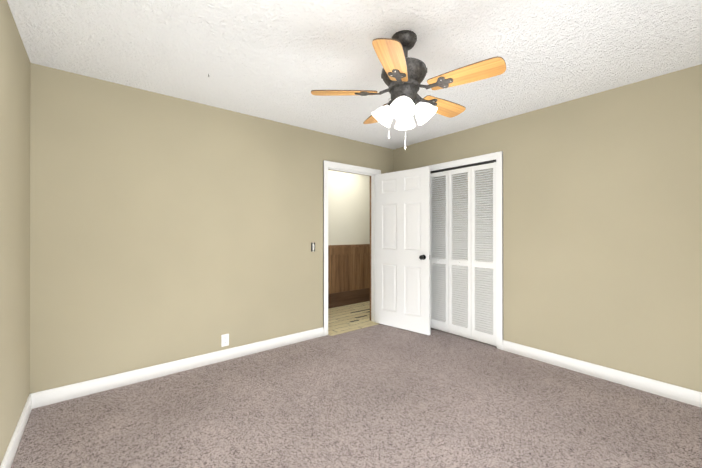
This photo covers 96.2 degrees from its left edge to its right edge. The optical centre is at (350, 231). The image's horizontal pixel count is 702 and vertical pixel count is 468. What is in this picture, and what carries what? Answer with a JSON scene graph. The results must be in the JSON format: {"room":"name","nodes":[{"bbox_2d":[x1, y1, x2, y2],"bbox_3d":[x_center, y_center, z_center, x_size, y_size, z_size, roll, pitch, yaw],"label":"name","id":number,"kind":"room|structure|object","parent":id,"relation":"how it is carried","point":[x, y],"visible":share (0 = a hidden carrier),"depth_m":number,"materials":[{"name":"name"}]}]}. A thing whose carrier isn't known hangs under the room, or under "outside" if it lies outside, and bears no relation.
{"room":"empty bedroom","nodes":[
{"label":"empty bedroom","id":0,"kind":"room"},
{"bbox_2d":[0,0,30,464],"bbox_3d":[-1.105,0.024,0.701,0.120,2.440,3.820,0,0,-39],"label":"wall","id":1,"kind":"structure","parent":0,"point":[15,76],"depth_m":1.78,"materials":[{"name":"beige paint"}]},
{"bbox_2d":[0,393,35,467],"bbox_3d":[-1.092,1.192,0.786,0.013,0.105,3.700,0,0,-39],"label":"baseboard","id":2,"kind":"structure","parent":1,"relation":"attached to","point":[7,461],"depth_m":1.85,"materials":[{"name":"white wood"}]},
{"bbox_2d":[30,63,393,393],"bbox_3d":[-0.862,0.033,3.437,3.946,2.440,0.120,0,0,-39],"label":"wall","id":3,"kind":"structure","parent":0,"point":[165,228],"depth_m":2.73,"materials":[{"name":"beige paint"}]},
{"bbox_2d":[36,327,323,407],"bbox_3d":[-1.283,1.199,3.006,2.455,0.105,0.013,0,0,-39],"label":"baseboard","id":4,"kind":"structure","parent":3,"relation":"attached to","point":[97,385],"depth_m":2.71,"materials":[{"name":"white wood"}]},
{"bbox_2d":[221,334,228,346],"bbox_3d":[-1.220,1.057,3.060,0.070,0.114,0.008,0,0,-39],"label":"outlet","id":5,"kind":"object","parent":3,"relation":"attached to","point":[224,339],"visible":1,"depth_m":3.06,"materials":[{"name":"white plastic"}]},
{"bbox_2d":[311,242,314,251],"bbox_3d":[-0.437,0.184,3.687,0.056,0.112,0.026,0,0,-39],"label":"light switch","id":6,"kind":"object","parent":3,"relation":"attached to","point":[313,246],"visible":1,"depth_m":3.69,"materials":[{"name":"grey plastic"}]},
{"bbox_2d":[323,160,380,335],"bbox_3d":[-0.004,0.203,4.135,0.950,2.105,0.160,0,0,-39],"label":"door frame","id":7,"kind":"structure","parent":3,"relation":"attached to","point":[341,167],"depth_m":4.00,"materials":[{"name":"white wood"}]},
{"bbox_2d":[375,167,429,334],"bbox_3d":[0.640,0.234,4.051,0.817,2.018,0.181,0,0,42],"label":"door","id":8,"kind":"structure","parent":3,"relation":"in","point":[402,249],"depth_m":4.00,"materials":[{"name":"white wood"}]},
{"bbox_2d":[328,170,369,244],"bbox_3d":[-0.464,0.039,5.163,4.940,2.440,0.120,0,0,-39],"label":"wall","id":9,"kind":"structure","parent":0,"point":[348,208],"depth_m":5.42,"materials":[{"name":"beige paint"}]},
{"bbox_2d":[328,244,369,308],"bbox_3d":[-0.412,0.743,5.097,4.700,1.030,0.045,0,0,-39],"label":"wainscoting","id":10,"kind":"structure","parent":9,"relation":"attached to","point":[348,274],"depth_m":5.41,"materials":[{"name":"brown wood"}]},
{"bbox_2d":[328,301,379,335],"bbox_3d":[-0.141,1.305,4.761,4.700,0.104,1.425,0,0,-39],"label":"floor","id":11,"kind":"structure","parent":0,"point":[340,318],"depth_m":4.54,"materials":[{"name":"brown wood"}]},
{"bbox_2d":[350,309,369,321],"bbox_3d":[0.192,1.257,4.771,0.830,0.002,0.404,0,0,-39],"label":"hall floor","id":12,"kind":"structure","parent":11,"relation":"on","point":[360,316],"depth_m":4.70,"materials":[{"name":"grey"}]},
{"bbox_2d":[7,0,701,149],"bbox_3d":[0.643,-1.238,2.994,5.720,0.100,5.170,0,0,-39],"label":"ceiling","id":13,"kind":"structure","parent":0,"point":[277,60],"depth_m":2.06,"materials":[{"name":"white paint"}]},
{"bbox_2d":[311,30,505,149],"bbox_3d":[0.358,-0.856,1.956,1.067,0.671,1.099,0,0,-39],"label":"ceiling fan","id":14,"kind":"object","parent":13,"relation":"hanging from","point":[403,74],"visible":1,"depth_m":1.85,"materials":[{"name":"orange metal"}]},
{"bbox_2d":[11,324,701,467],"bbox_3d":[0.644,1.299,2.117,4.626,0.100,3.820,0,0,-39],"label":"floor carpet","id":15,"kind":"object","parent":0,"point":[380,396],"visible":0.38,"depth_m":2.13,"materials":[{"name":"grey carpet"}]},
{"bbox_2d":[432,162,493,268],"bbox_3d":[1.579,0.035,4.149,0.740,2.440,2.010,0,0,-39],"label":"wall","id":16,"kind":"structure","parent":0,"point":[464,197],"depth_m":4.57,"materials":[{"name":"paint"}]},
{"bbox_2d":[394,64,701,391],"bbox_3d":[1.865,0.032,3.113,0.120,2.440,3.820,0,0,-39],"label":"wall","id":17,"kind":"structure","parent":0,"point":[602,228],"depth_m":2.66,"materials":[{"name":"beige paint"}]},
{"bbox_2d":[415,151,502,349],"bbox_3d":[1.225,0.204,3.887,0.138,2.100,1.340,0,0,-39],"label":"trim","id":18,"kind":"structure","parent":17,"relation":"attached to","point":[497,157],"depth_m":3.36,"materials":[{"name":"white wood"}]},
{"bbox_2d":[430,162,496,345],"bbox_3d":[1.194,0.243,3.861,0.061,1.994,1.197,0,0,-39],"label":"bifold closet door","id":19,"kind":"structure","parent":17,"relation":"in","point":[462,300],"depth_m":3.70,"materials":[{"name":"white wood"}]},
{"bbox_2d":[503,340,701,407],"bbox_3d":[2.260,1.198,2.518,0.013,0.105,2.085,0,0,-39],"label":"baseboard","id":20,"kind":"structure","parent":17,"relation":"attached to","point":[692,397],"depth_m":2.62,"materials":[{"name":"white wood"}]}
]}

